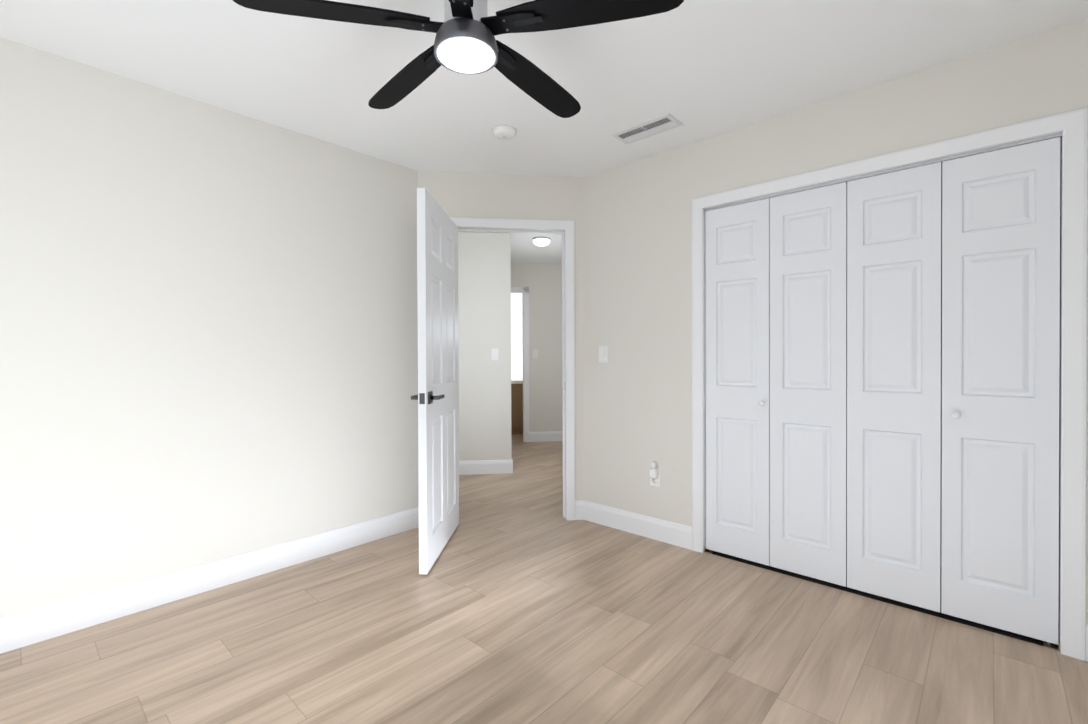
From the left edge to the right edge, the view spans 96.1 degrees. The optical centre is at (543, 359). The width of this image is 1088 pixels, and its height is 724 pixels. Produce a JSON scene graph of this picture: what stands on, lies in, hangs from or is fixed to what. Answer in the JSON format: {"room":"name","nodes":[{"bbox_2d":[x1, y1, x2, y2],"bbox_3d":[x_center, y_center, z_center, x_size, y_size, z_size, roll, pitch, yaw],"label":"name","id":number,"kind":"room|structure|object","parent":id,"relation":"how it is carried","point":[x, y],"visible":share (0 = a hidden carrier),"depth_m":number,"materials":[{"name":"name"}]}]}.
{"room":"empty bedroom","nodes":[
{"label":"empty bedroom","id":0,"kind":"room"},
{"bbox_2d":[0,37,418,617],"bbox_3d":[-1.866,-0.062,2.347,0.120,2.440,3.049,0,1,42],"label":"wall","id":1,"kind":"structure","parent":0,"point":[208,333],"depth_m":2.37,"materials":[{"name":"white paint"}]},
{"bbox_2d":[0,507,418,653],"bbox_3d":[-1.804,1.090,2.319,0.014,0.135,2.833,0,1,42],"label":"baseboard","id":2,"kind":"structure","parent":1,"relation":"attached to","point":[23,629],"depth_m":2.37,"materials":[{"name":"white wood"}]},
{"bbox_2d":[458,232,510,460],"bbox_3d":[-1.383,-0.089,5.698,1.905,2.440,1.870,0,0,-7],"label":"wall","id":3,"kind":"structure","parent":0,"point":[484,294],"depth_m":4.85,"materials":[{"name":"white paint"}]},
{"bbox_2d":[459,459,512,474],"bbox_3d":[-0.816,1.068,4.824,1.019,0.135,0.014,0,0,-7],"label":"baseboard","id":4,"kind":"structure","parent":3,"relation":"attached to","point":[485,467],"depth_m":4.85,"materials":[{"name":"white wood"}]},
{"bbox_2d":[491,349,497,359],"bbox_3d":[-0.488,-0.051,4.854,0.071,0.116,0.016,0,0,-7],"label":"hall light switch","id":5,"kind":"object","parent":3,"relation":"attached to","point":[494,354],"visible":1,"depth_m":4.85,"materials":[{"name":"white plastic"}]},
{"bbox_2d":[418,171,583,500],"bbox_3d":[-0.305,-0.076,3.484,1.293,2.440,0.120,0,0,-7],"label":"wall","id":6,"kind":"structure","parent":0,"point":[478,195],"depth_m":3.44,"materials":[{"name":"white paint"}]},
{"bbox_2d":[411,188,458,573],"bbox_3d":[-0.629,0.114,2.988,0.152,2.045,0.807,0,0,2],"label":"door","id":7,"kind":"structure","parent":6,"relation":"in","point":[437,396],"depth_m":2.81,"materials":[{"name":"white painted wood"},{"name":"dark nickel"}]},
{"bbox_2d":[450,217,574,519],"bbox_3d":[-0.252,0.080,3.491,0.932,2.128,0.158,0,0,-7],"label":"door frame","id":8,"kind":"structure","parent":6,"relation":"attached to","point":[567,226],"depth_m":3.47,"materials":[{"name":"white wood"}]},
{"bbox_2d":[575,500,583,519],"bbox_3d":[0.258,1.074,3.490,0.071,0.135,0.014,0,0,-7],"label":"baseboard","id":9,"kind":"structure","parent":6,"relation":"attached to","point":[579,509],"depth_m":3.48,"materials":[{"name":"white wood"}]},
{"bbox_2d":[511,293,522,378],"bbox_3d":[-0.141,-0.112,8.249,1.555,2.440,0.050,0,0,-7],"label":"window","id":10,"kind":"structure","parent":0,"point":[516,342],"depth_m":8.19,"materials":[{"name":"white glass"}]},
{"bbox_2d":[511,262,561,431],"bbox_3d":[0.184,-0.102,6.762,1.455,2.440,0.120,0,0,-7],"label":"wall","id":11,"kind":"structure","parent":0,"point":[542,282],"depth_m":6.68,"materials":[{"name":"white paint"}]},
{"bbox_2d":[511,287,528,441],"bbox_3d":[-0.355,0.071,6.643,0.228,2.100,0.293,0,1,42],"label":"door frame","id":12,"kind":"structure","parent":11,"relation":"attached to","point":[524,291],"depth_m":6.64,"materials":[{"name":"white wood"}]},
{"bbox_2d":[532,350,537,357],"bbox_3d":[-0.122,-0.075,6.658,0.071,0.116,0.016,0,0,-7],"label":"hall light switch","id":13,"kind":"object","parent":11,"relation":"attached to","point":[534,353],"visible":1,"depth_m":6.66,"materials":[{"name":"white plastic"}]},
{"bbox_2d":[529,431,561,441],"bbox_3d":[0.111,1.051,6.694,0.625,0.135,0.014,0,0,-7],"label":"baseboard","id":14,"kind":"structure","parent":11,"relation":"attached to","point":[547,436],"depth_m":6.68,"materials":[{"name":"white wood"}]},
{"bbox_2d":[0,434,1087,723],"bbox_3d":[-0.221,1.186,4.494,7.820,0.100,8.420,0,1,42],"label":"floor","id":15,"kind":"structure","parent":0,"point":[522,600],"depth_m":1.95,"materials":[{"name":"beige wood"}]},
{"bbox_2d":[511,379,522,433],"bbox_3d":[-0.216,0.714,7.524,0.790,0.800,0.585,0,0,-7],"label":"bathroom vanity","id":16,"kind":"object","parent":15,"relation":"on","point":[516,406],"visible":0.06,"depth_m":7.23,"materials":[{"name":"brown wood"}]},
{"bbox_2d":[0,0,1087,262],"bbox_3d":[-0.230,-1.354,4.476,7.820,0.100,8.420,0,1,42],"label":"ceiling","id":17,"kind":"structure","parent":0,"point":[700,70],"depth_m":2.12,"materials":[{"name":"white paint"}]},
{"bbox_2d":[233,0,683,117],"bbox_3d":[-0.224,-1.090,1.529,1.197,0.385,1.155,0,1,42],"label":"ceiling fan","id":18,"kind":"object","parent":17,"relation":"hanging from","point":[466,32],"visible":1,"depth_m":1.42,"materials":[{"name":"black metal"}]},
{"bbox_2d":[493,125,515,139],"bbox_3d":[-0.223,-1.272,2.754,0.132,0.039,0.132,0,1,42],"label":"smoke detector","id":19,"kind":"object","parent":17,"relation":"attached to","point":[504,132],"visible":1,"depth_m":2.72,"materials":[{"name":"white plastic"}]},
{"bbox_2d":[532,236,550,246],"bbox_3d":[-0.026,-1.271,5.300,0.200,0.080,0.200,0,1,42],"label":"hall ceiling light","id":20,"kind":"object","parent":17,"relation":"attached to","point":[541,241],"visible":1,"depth_m":5.23,"materials":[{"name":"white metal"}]},
{"bbox_2d":[612,113,682,143],"bbox_3d":[0.575,-1.289,2.745,0.360,0.009,0.160,0,1,42],"label":"ceiling vent","id":21,"kind":"object","parent":17,"relation":"in","point":[655,126],"visible":1,"depth_m":2.73,"materials":[{"name":"white metal"}]},
{"bbox_2d":[583,19,1087,624],"bbox_3d":[1.362,-0.076,2.590,2.920,2.440,0.120,0,1,42],"label":"wall","id":22,"kind":"structure","parent":0,"point":[637,231],"depth_m":2.99,"materials":[{"name":"white paint"}]},
{"bbox_2d":[599,346,607,362],"bbox_3d":[0.405,-0.038,3.372,0.071,0.116,0.016,0,1,42],"label":"light switch","id":23,"kind":"object","parent":22,"relation":"attached to","point":[603,354],"visible":1,"depth_m":3.36,"materials":[{"name":"white plastic"}]},
{"bbox_2d":[584,500,691,549],"bbox_3d":[0.587,1.075,3.219,0.829,0.135,0.014,0,1,42],"label":"baseboard","id":24,"kind":"structure","parent":22,"relation":"attached to","point":[673,533],"depth_m":3.18,"materials":[{"name":"white wood"}]},
{"bbox_2d":[649,461,659,486],"bbox_3d":[0.693,0.725,3.099,0.071,0.162,0.042,0,1,42],"label":"electrical outlet","id":25,"kind":"object","parent":22,"relation":"attached to","point":[654,472],"visible":1,"depth_m":3.09,"materials":[{"name":"white plastic"}]},
{"bbox_2d":[704,546,713,553],"bbox_3d":[0.983,1.128,2.906,0.045,0.030,0.046,0,1,42],"label":"bracket","id":26,"kind":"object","parent":22,"relation":"in","point":[705,550],"depth_m":2.90,"materials":[{"name":"black metal"}]},
{"bbox_2d":[705,198,769,565],"bbox_3d":[1.099,0.124,2.773,0.384,2.004,0.078,0,1,42],"label":"closet door","id":27,"kind":"structure","parent":22,"relation":"in","point":[737,314],"depth_m":2.78,"materials":[{"name":"white painted wood"}]},
{"bbox_2d":[770,182,846,586],"bbox_3d":[1.373,0.124,2.551,0.360,2.004,0.034,0,1,42],"label":"closet door","id":28,"kind":"structure","parent":22,"relation":"in","point":[808,383],"depth_m":2.53,"materials":[{"name":"white wood"}]},
{"bbox_2d":[692,107,1087,660],"bbox_3d":[1.522,0.117,2.445,1.499,2.056,0.120,0,1,42],"label":"door frame","id":29,"kind":"structure","parent":22,"relation":"attached to","point":[917,608],"depth_m":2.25,"materials":[{"name":"white wood"}]},
{"bbox_2d":[847,162,941,611],"bbox_3d":[1.651,0.125,2.298,0.384,2.004,0.036,0,1,42],"label":"closet door","id":30,"kind":"structure","parent":22,"relation":"in","point":[894,301],"depth_m":2.29,"materials":[{"name":"white painted wood"}]},
{"bbox_2d":[941,137,1059,644],"bbox_3d":[1.896,0.126,2.045,0.360,2.004,0.076,0,1,42],"label":"closet door","id":31,"kind":"structure","parent":22,"relation":"in","point":[1000,363],"depth_m":2.04,"materials":[{"name":"white wood"}]},
{"bbox_2d":[1043,639,1059,650],"bbox_3d":[2.027,1.131,1.953,0.045,0.030,0.046,0,1,42],"label":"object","id":32,"kind":"structure","parent":22,"relation":"in","point":[1051,646],"depth_m":1.95,"materials":[{"name":"black metal"}]},
{"bbox_2d":[1086,624,1087,660],"bbox_3d":[2.189,1.080,1.756,0.328,0.135,0.014,0,1,42],"label":"baseboard","id":33,"kind":"structure","parent":22,"relation":"attached to","point":[1086,642],"depth_m":1.86,"materials":[{"name":"white wood"}]}
]}

